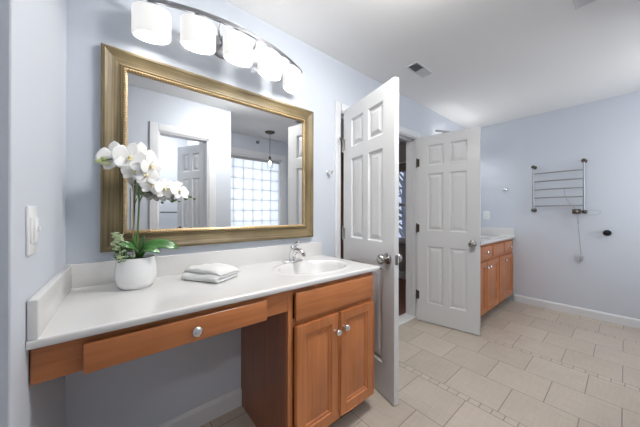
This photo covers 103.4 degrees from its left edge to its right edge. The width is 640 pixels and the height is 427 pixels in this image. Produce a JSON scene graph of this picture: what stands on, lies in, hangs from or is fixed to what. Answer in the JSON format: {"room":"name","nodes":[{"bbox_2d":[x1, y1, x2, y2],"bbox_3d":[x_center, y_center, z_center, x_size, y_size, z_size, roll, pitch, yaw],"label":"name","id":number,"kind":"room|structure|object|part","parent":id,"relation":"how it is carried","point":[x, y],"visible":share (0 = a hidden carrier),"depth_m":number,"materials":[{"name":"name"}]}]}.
{"room":"bathroom","nodes":[
{"label":"bathroom","id":0,"kind":"room"},
{"bbox_2d":[0,0,65,426],"bbox_3d":[-1.212,-0.042,0.548,0.872,2.469,0.673,0,0,-40],"label":"wall","id":1,"kind":"structure","parent":0,"point":[32,32],"depth_m":0.65,"materials":[{"name":"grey paint"}]},
{"bbox_2d":[26,206,40,255],"bbox_3d":[-0.760,0.046,0.672,0.014,0.128,0.084,0,0,-38],"label":"light switch","id":2,"kind":"object","parent":1,"relation":"attached to","point":[32,228],"visible":1,"depth_m":0.65,"materials":[{"name":"white plastic"}]},
{"bbox_2d":[65,0,465,426],"bbox_3d":[0.518,-0.037,2.494,4.675,2.469,0.120,0,0,-40],"label":"wall","id":3,"kind":"structure","parent":0,"point":[151,390],"depth_m":1.34,"materials":[{"name":"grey paint"}]},
{"bbox_2d":[67,241,321,287],"bbox_3d":[-0.537,0.276,1.529,1.417,0.104,0.020,0,0,-40],"label":"backsplash","id":4,"kind":"structure","parent":3,"relation":"attached to","point":[102,272],"depth_m":1.39,"materials":[{"name":"stone"}]},
{"bbox_2d":[154,387,241,426],"bbox_3d":[-0.789,1.141,1.325,0.776,0.105,0.015,0,0,-40],"label":"baseboard","id":5,"kind":"structure","parent":3,"relation":"attached to","point":[213,409],"depth_m":1.44,"materials":[{"name":"white paint"}]},
{"bbox_2d":[100,43,313,252],"bbox_3d":[-0.523,-0.291,1.530,1.216,0.944,0.036,0,0,-40],"label":"framed mirror","id":6,"kind":"object","parent":3,"relation":"attached to","point":[246,158],"visible":0.95,"depth_m":1.42,"materials":[{"name":"gold metal"}]},
{"bbox_3d":[-0.528,-0.291,1.536,1.036,0.764,0.016,0,0,-40],"label":"glass","id":7,"kind":"part","parent":6,"relation":"part of","materials":[{"name":"white mirror"}]},
{"bbox_2d":[131,0,301,94],"bbox_3d":[-0.477,-0.934,1.434,1.015,0.219,0.241,0,0,-40],"label":"vanity light","id":8,"kind":"object","parent":3,"relation":"attached to","point":[151,23],"visible":1,"depth_m":1.29,"materials":[{"name":"white glass"}]},
{"bbox_3d":[-0.793,-0.889,1.193,0.154,0.128,0.115,0,0,-40],"label":"lamp shade","id":9,"kind":"part","parent":8,"relation":"part of","materials":[{"name":"white glass"}]},
{"bbox_2d":[134,30,168,43],"bbox_3d":[-0.793,-0.832,1.193,0.139,0.006,0.103,0,0,-40],"label":"diffuser","id":10,"kind":"object","parent":8,"relation":"attached to","point":[149,36],"depth_m":1.19,"materials":[{"name":"white glass"}]},
{"bbox_3d":[-0.609,-0.889,1.266,0.160,0.128,0.107,0,0,-40],"label":"lamp shade","id":11,"kind":"part","parent":8,"relation":"part of","materials":[{"name":"white glass"}]},
{"bbox_2d":[182,41,213,53],"bbox_3d":[-0.609,-0.832,1.266,0.144,0.006,0.097,0,0,-40],"label":"diffuser","id":12,"kind":"object","parent":8,"relation":"attached to","point":[199,47],"depth_m":1.26,"materials":[{"name":"white glass"}]},
{"bbox_3d":[-0.577,-0.979,1.492,0.143,0.130,0.026,0,0,-40],"label":"plate","id":13,"kind":"part","parent":8,"relation":"part of","materials":[{"name":"silver metal"}]},
{"bbox_2d":[224,54,250,65],"bbox_3d":[-0.444,-0.832,1.373,0.146,0.006,0.094,0,0,-40],"label":"diffuser","id":14,"kind":"object","parent":8,"relation":"attached to","point":[235,59],"depth_m":1.37,"materials":[{"name":"white glass"}]},
{"bbox_3d":[-0.444,-0.888,1.373,0.162,0.128,0.104,0,0,-40],"label":"lamp shade","id":15,"kind":"part","parent":8,"relation":"part of","materials":[{"name":"white glass"}]},
{"bbox_3d":[-0.491,-0.976,1.451,0.218,0.054,0.170,0,0,-40],"label":"arm","id":16,"kind":"part","parent":8,"relation":"part of","materials":[{"name":"silver metal"}]},
{"bbox_3d":[-0.302,-0.888,1.515,0.160,0.128,0.107,0,0,-40],"label":"lamp shade","id":17,"kind":"part","parent":8,"relation":"part of","materials":[{"name":"white glass"}]},
{"bbox_2d":[259,69,279,79],"bbox_3d":[-0.302,-0.831,1.515,0.144,0.006,0.096,0,0,-40],"label":"diffuser","id":18,"kind":"object","parent":8,"relation":"attached to","point":[270,74],"depth_m":1.51,"materials":[{"name":"white glass"}]},
{"bbox_3d":[-0.185,-0.888,1.693,0.155,0.128,0.114,0,0,-40],"label":"lamp shade","id":19,"kind":"part","parent":8,"relation":"part of","materials":[{"name":"white glass"}]},
{"bbox_2d":[284,85,300,93],"bbox_3d":[-0.185,-0.831,1.693,0.139,0.006,0.103,0,0,-40],"label":"diffuser","id":20,"kind":"object","parent":8,"relation":"attached to","point":[292,89],"depth_m":1.70,"materials":[{"name":"white glass"}]},
{"bbox_2d":[339,77,401,405],"bbox_3d":[0.333,0.174,1.848,0.179,2.028,0.638,0,0,-26],"label":"door","id":21,"kind":"structure","parent":3,"relation":"in","point":[370,143],"depth_m":1.69,"materials":[{"name":"white paint"}]},
{"bbox_3d":[0.398,0.293,1.595,0.072,0.072,0.072,0,0,-26],"label":"knob","id":22,"kind":"part","parent":21,"relation":"part of","materials":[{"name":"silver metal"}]},
{"bbox_3d":[0.473,0.293,1.563,0.024,0.060,0.002,0,0,-26],"label":"latch plate","id":23,"kind":"part","parent":21,"relation":"part of","materials":[{"name":"silver metal"}]},
{"bbox_2d":[334,101,419,316],"bbox_3d":[0.640,0.141,2.506,1.341,2.114,0.018,0,0,-40],"label":"trim","id":24,"kind":"structure","parent":3,"relation":"attached to","point":[339,107],"depth_m":2.09,"materials":[{"name":"white paint"}]},
{"bbox_2d":[341,112,415,315],"bbox_3d":[0.596,0.170,2.559,1.208,2.055,0.124,0,0,-40],"label":"trim","id":25,"kind":"structure","parent":3,"relation":"attached to","point":[410,141],"depth_m":2.93,"materials":[{"name":"white paint"}]},
{"bbox_2d":[416,127,480,335],"bbox_3d":[1.327,0.177,2.656,0.612,2.028,0.179,0,0,39],"label":"door","id":26,"kind":"structure","parent":3,"relation":"in","point":[448,165],"depth_m":2.62,"materials":[{"name":"white paint"}]},
{"bbox_3d":[1.481,0.306,2.462,0.072,0.072,0.072,0,0,39],"label":"knob","id":27,"kind":"part","parent":26,"relation":"part of","materials":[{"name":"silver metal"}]},
{"bbox_2d":[399,143,405,271],"bbox_3d":[1.044,-0.033,5.247,0.100,2.469,3.449,0,0,-40],"label":"wall","id":28,"kind":"structure","parent":0,"point":[402,147],"depth_m":4.61,"materials":[{"name":"grey paint"}]},
{"bbox_2d":[399,161,405,243],"bbox_3d":[1.448,-0.186,4.672,0.130,1.475,0.990,0,0,-40],"label":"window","id":29,"kind":"structure","parent":28,"relation":"in","point":[401,239],"depth_m":4.57,"materials":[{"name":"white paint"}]},
{"bbox_2d":[399,163,405,171],"bbox_3d":[1.413,-0.814,4.643,0.035,0.150,0.930,0,0,-40],"label":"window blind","id":30,"kind":"object","parent":29,"relation":"attached to","point":[402,167],"visible":0.02,"depth_m":4.53,"materials":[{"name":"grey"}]},
{"bbox_2d":[399,271,405,278],"bbox_3d":[1.045,1.133,5.152,0.014,0.136,3.300,0,0,-40],"label":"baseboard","id":31,"kind":"structure","parent":28,"relation":"attached to","point":[402,274],"depth_m":4.59,"materials":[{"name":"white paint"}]},
{"bbox_2d":[200,278,639,426],"bbox_3d":[0.267,1.221,2.299,5.350,0.052,7.200,0,0,-40],"label":"floor","id":32,"kind":"structure","parent":0,"point":[527,365],"depth_m":1.85,"materials":[{"name":"tile"}]},
{"bbox_2d":[241,272,373,426],"bbox_3d":[-0.067,0.774,1.541,0.610,0.842,0.598,0,0,-40],"label":"vanity cabinet","id":33,"kind":"object","parent":32,"relation":"on","point":[311,363],"visible":0.91,"depth_m":1.30,"materials":[{"name":"brown wood"}]},
{"bbox_2d":[26,241,379,350],"bbox_3d":[-0.367,0.343,1.313,1.438,0.239,0.568,0,0,-40],"label":"countertop","id":34,"kind":"structure","parent":33,"relation":"on","point":[82,300],"depth_m":1.06,"materials":[{"name":"stone"}]},
{"bbox_2d":[94,141,195,289],"bbox_3d":[-0.770,0.006,1.139,0.369,0.640,0.169,0,0,-40],"label":"potted orchid","id":35,"kind":"object","parent":34,"relation":"on","point":[139,270],"visible":1,"depth_m":1.08,"materials":[{"name":"white plant"}]},
{"bbox_3d":[-0.855,-0.239,1.055,0.131,0.123,0.017,0,0,-18],"label":"flower","id":36,"kind":"part","parent":35,"relation":"part of","materials":[{"name":"white plant"}]},
{"bbox_3d":[-0.851,-0.011,1.078,0.017,0.457,0.142,0,0,45],"label":"stem","id":37,"kind":"part","parent":35,"relation":"part of","materials":[{"name":"green plant"}]},
{"bbox_3d":[-0.803,-0.180,1.092,0.095,0.076,0.059,0,0,-40],"label":"flower","id":38,"kind":"part","parent":35,"relation":"part of","materials":[{"name":"white plant"}]},
{"bbox_3d":[-0.801,-0.237,1.067,0.130,0.123,0.017,0,0,-44],"label":"flower","id":39,"kind":"part","parent":35,"relation":"part of","materials":[{"name":"white plant"}]},
{"bbox_3d":[-0.810,0.260,1.115,0.155,0.132,0.155,0,0,-40],"label":"pot","id":40,"kind":"part","parent":35,"relation":"part of","materials":[{"name":"white ceramic"}]},
{"bbox_3d":[-0.758,-0.166,1.108,0.094,0.080,0.029,0,0,-22],"label":"flower","id":41,"kind":"part","parent":35,"relation":"part of","materials":[{"name":"white plant"}]},
{"bbox_3d":[-0.787,-0.260,1.123,0.024,0.108,0.123,0,0,32],"label":"flower","id":42,"kind":"part","parent":35,"relation":"part of","materials":[{"name":"white plant"}]},
{"bbox_3d":[-0.753,-0.128,1.129,0.023,0.098,0.101,0,0,43],"label":"flower","id":43,"kind":"part","parent":35,"relation":"part of","materials":[{"name":"white plant"}]},
{"bbox_3d":[-0.754,-0.209,1.122,0.016,0.095,0.102,0,0,15],"label":"flower","id":44,"kind":"part","parent":35,"relation":"part of","materials":[{"name":"white plant"}]},
{"bbox_3d":[-0.704,-0.110,1.142,0.013,0.093,0.098,0,0,26],"label":"flower","id":45,"kind":"part","parent":35,"relation":"part of","materials":[{"name":"white plant"}]},
{"bbox_3d":[-0.700,-0.134,1.192,0.090,0.043,0.076,0,0,-40],"label":"flower","id":46,"kind":"part","parent":35,"relation":"part of","materials":[{"name":"white plant"}]},
{"bbox_3d":[-0.654,-0.107,1.176,0.035,0.084,0.099,0,0,23],"label":"flower","id":47,"kind":"part","parent":35,"relation":"part of","materials":[{"name":"white plant"}]},
{"bbox_2d":[30,291,287,384],"bbox_3d":[-0.605,0.404,1.095,0.788,0.104,0.598,0,0,-40],"label":"apron","id":48,"kind":"object","parent":34,"relation":"attached to","point":[97,352],"visible":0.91,"depth_m":0.80,"materials":[{"name":"brown wood"}]},
{"bbox_3d":[-0.449,0.413,0.896,0.571,0.086,0.019,0,0,-40],"label":"drawer","id":49,"kind":"part","parent":48,"relation":"part of","materials":[{"name":"brown wood"}]},
{"bbox_3d":[-0.427,0.411,0.878,0.036,0.036,0.036,0,0,-40],"label":"knob","id":50,"kind":"part","parent":48,"relation":"part of","materials":[{"name":"silver metal"}]},
{"bbox_2d":[181,263,239,282],"bbox_3d":[-0.542,0.292,1.262,0.223,0.067,0.179,0,0,19],"label":"folded towel","id":51,"kind":"object","parent":34,"relation":"on","point":[214,272],"visible":1,"depth_m":1.20,"materials":[{"name":"white fabric"}]},
{"bbox_2d":[282,241,304,262],"bbox_3d":[-0.174,0.255,1.647,0.140,0.141,0.164,0,0,-11],"label":"faucet","id":52,"kind":"object","parent":34,"relation":"on","point":[294,250],"visible":1,"depth_m":1.65,"materials":[{"name":"silver metal"}]},
{"bbox_3d":[-0.182,0.319,1.684,0.156,0.014,0.054,0,0,-40],"label":"deck plate","id":53,"kind":"part","parent":52,"relation":"part of","materials":[{"name":"silver metal"}]},
{"bbox_3d":[-0.159,0.214,1.657,0.046,0.059,0.102,0,0,-40],"label":"lever","id":54,"kind":"part","parent":52,"relation":"part of","materials":[{"name":"silver metal"}]},
{"bbox_3d":[-0.150,0.270,1.647,0.052,0.100,0.158,0,0,-40],"label":"spout","id":55,"kind":"part","parent":52,"relation":"part of","materials":[{"name":"silver metal"}]},
{"bbox_3d":[-0.321,0.774,1.382,0.016,0.842,0.519,0,0,-40],"label":"panel","id":56,"kind":"part","parent":33,"relation":"part of","materials":[{"name":"brown wood"}]},
{"bbox_3d":[-0.087,1.087,1.563,0.577,0.016,0.500,0,0,-40],"label":"panel","id":57,"kind":"part","parent":33,"relation":"part of","materials":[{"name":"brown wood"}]},
{"bbox_3d":[-0.247,0.724,1.759,0.577,0.742,0.006,0,0,-40],"label":"panel","id":58,"kind":"part","parent":33,"relation":"part of","materials":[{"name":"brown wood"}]},
{"bbox_3d":[-0.008,0.809,1.259,0.277,0.563,0.024,0,0,-40],"label":"door","id":59,"kind":"part","parent":33,"relation":"part of","materials":[{"name":"brown wood"}]},
{"bbox_3d":[0.080,0.774,1.364,0.610,0.842,0.020,0,0,-40],"label":"frame","id":60,"kind":"part","parent":33,"relation":"part of","materials":[{"name":"brown wood"}]},
{"bbox_3d":[0.100,0.439,1.351,0.559,0.130,0.019,0,0,-40],"label":"false drawer","id":61,"kind":"part","parent":33,"relation":"part of","materials":[{"name":"brown wood"}]},
{"bbox_3d":[0.093,0.619,1.309,0.036,0.036,0.036,0,0,-40],"label":"knob","id":62,"kind":"part","parent":33,"relation":"part of","materials":[{"name":"silver metal"}]},
{"bbox_3d":[0.141,0.612,1.349,0.036,0.036,0.036,0,0,-40],"label":"knob","id":63,"kind":"part","parent":33,"relation":"part of","materials":[{"name":"silver metal"}]},
{"bbox_3d":[0.212,0.809,1.441,0.280,0.563,0.024,0,0,-40],"label":"door","id":64,"kind":"part","parent":33,"relation":"part of","materials":[{"name":"brown wood"}]},
{"bbox_2d":[341,152,343,258],"bbox_3d":[0.021,0.148,3.815,1.000,2.100,0.550,0,0,-40],"label":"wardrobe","id":65,"kind":"object","parent":32,"relation":"on","point":[342,154],"visible":0.02,"depth_m":3.76,"materials":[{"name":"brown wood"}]},
{"bbox_2d":[399,313,415,325],"bbox_3d":[0.594,1.192,2.558,1.208,0.012,0.140,0,0,-40],"label":"trim","id":66,"kind":"structure","parent":32,"relation":"on","point":[405,317],"depth_m":2.83,"materials":[{"name":"white stone"}]},
{"bbox_2d":[480,239,512,316],"bbox_3d":[1.942,0.772,3.205,1.363,0.858,0.598,0,0,-40],"label":"vanity cabinet","id":67,"kind":"object","parent":32,"relation":"on","point":[496,258],"visible":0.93,"depth_m":2.97,"materials":[{"name":"brown wood"}]},
{"bbox_3d":[1.717,0.813,2.687,0.295,0.555,0.024,0,0,-40],"label":"door","id":68,"kind":"part","parent":67,"relation":"part of","materials":[{"name":"brown wood"}]},
{"bbox_3d":[1.789,0.434,2.749,0.485,0.132,0.019,0,0,-40],"label":"drawer","id":69,"kind":"part","parent":67,"relation":"part of","materials":[{"name":"brown wood"}]},
{"bbox_3d":[1.992,0.813,2.915,0.410,0.555,0.024,0,0,-40],"label":"door","id":70,"kind":"part","parent":67,"relation":"part of","materials":[{"name":"brown wood"}]},
{"bbox_3d":[2.089,0.722,3.027,1.363,0.758,0.020,0,0,-40],"label":"frame","id":71,"kind":"part","parent":67,"relation":"part of","materials":[{"name":"brown wood"}]},
{"bbox_2d":[480,227,514,244],"bbox_3d":[1.929,0.326,3.211,1.380,0.224,0.574,0,0,-40],"label":"countertop","id":72,"kind":"structure","parent":67,"relation":"on","point":[487,235],"depth_m":3.46,"materials":[{"name":"stone"}]},
{"bbox_3d":[2.149,0.435,3.048,0.400,0.132,0.019,0,0,-40],"label":"drawer","id":73,"kind":"part","parent":67,"relation":"part of","materials":[{"name":"brown wood"}]},
{"bbox_3d":[2.381,0.815,3.237,0.560,0.555,0.024,0,0,-40],"label":"door","id":74,"kind":"part","parent":67,"relation":"part of","materials":[{"name":"brown wood"}]},
{"bbox_3d":[2.457,0.436,3.303,0.350,0.132,0.019,0,0,-40],"label":"drawer","id":75,"kind":"part","parent":67,"relation":"part of","materials":[{"name":"brown wood"}]},
{"bbox_2d":[226,0,639,152],"bbox_3d":[0.240,-1.322,2.341,5.350,0.100,7.300,0,0,-40],"label":"ceiling","id":76,"kind":"structure","parent":0,"point":[491,62],"depth_m":1.92,"materials":[{"name":"white paint"}]},
{"bbox_2d":[406,61,432,77],"bbox_3d":[0.888,-1.266,2.243,0.270,0.011,0.105,0,0,-40],"label":"ceiling vent","id":77,"kind":"object","parent":76,"relation":"in","point":[417,67],"visible":1,"depth_m":2.23,"materials":[{"name":"white metal"}]},
{"bbox_2d":[573,0,596,9],"bbox_3d":[1.531,-1.265,1.442,0.260,0.011,0.130,0,0,-40],"label":"ceiling vent","id":78,"kind":"object","parent":76,"relation":"in","point":[577,3],"visible":1,"depth_m":1.52,"materials":[{"name":"white paint"}]},
{"bbox_2d":[481,91,639,318],"bbox_3d":[3.136,-0.031,2.918,0.100,2.469,2.567,0,0,-40],"label":"wall","id":79,"kind":"structure","parent":0,"point":[605,133],"depth_m":3.01,"materials":[{"name":"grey paint"}]},
{"bbox_2d":[483,211,489,218],"bbox_3d":[2.429,0.037,3.687,0.009,0.120,0.080,0,0,-40],"label":"wall outlet","id":80,"kind":"object","parent":79,"relation":"attached to","point":[486,214],"visible":1,"depth_m":3.69,"materials":[{"name":"white plastic"}]},
{"bbox_2d":[531,158,600,263],"bbox_3d":[2.916,-0.014,3.026,0.103,1.214,0.602,0,0,-40],"label":"towel warmer","id":81,"kind":"object","parent":79,"relation":"attached to","point":[574,211],"visible":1,"depth_m":2.96,"materials":[{"name":"silver metal"}]},
{"bbox_3d":[2.859,-0.083,3.047,0.029,0.015,0.449,0,0,-40],"label":"rail","id":82,"kind":"part","parent":81,"relation":"part of","materials":[{"name":"silver metal"}]},
{"bbox_3d":[2.859,-0.186,3.047,0.029,0.015,0.449,0,0,-40],"label":"rail","id":83,"kind":"part","parent":81,"relation":"part of","materials":[{"name":"silver metal"}]},
{"bbox_3d":[2.859,-0.289,3.047,0.029,0.015,0.449,0,0,-40],"label":"rail","id":84,"kind":"part","parent":81,"relation":"part of","materials":[{"name":"silver metal"}]},
{"bbox_3d":[2.859,-0.391,3.047,0.029,0.015,0.449,0,0,-40],"label":"rail","id":85,"kind":"part","parent":81,"relation":"part of","materials":[{"name":"silver metal"}]},
{"bbox_3d":[2.859,-0.492,3.048,0.029,0.015,0.449,0,0,-40],"label":"rail","id":86,"kind":"part","parent":81,"relation":"part of","materials":[{"name":"silver metal"}]},
{"bbox_2d":[514,294,639,328],"bbox_3d":[3.240,1.155,2.700,0.014,0.097,1.897,0,0,-40],"label":"baseboard","id":87,"kind":"structure","parent":79,"relation":"attached to","point":[593,314],"depth_m":2.94,"materials":[{"name":"white paint"}]},
{"bbox_2d":[603,230,611,235],"bbox_3d":[3.152,0.221,2.773,0.060,0.066,0.066,0,0,-40],"label":"bumper cover","id":88,"kind":"object","parent":79,"relation":"attached to","point":[605,232],"visible":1,"depth_m":2.75,"materials":[{"name":"black rubber"}]},
{"label":"outside","id":89,"kind":"structure","parent":0,"visible":0},
{"bbox_2d":[399,171,405,237],"bbox_3d":[2.295,0.172,7.179,2.779,4.880,2.765,0,0,-40],"label":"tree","id":90,"kind":"object","parent":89,"point":[402,231],"visible":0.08,"depth_m":6.93,"materials":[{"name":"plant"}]}
]}

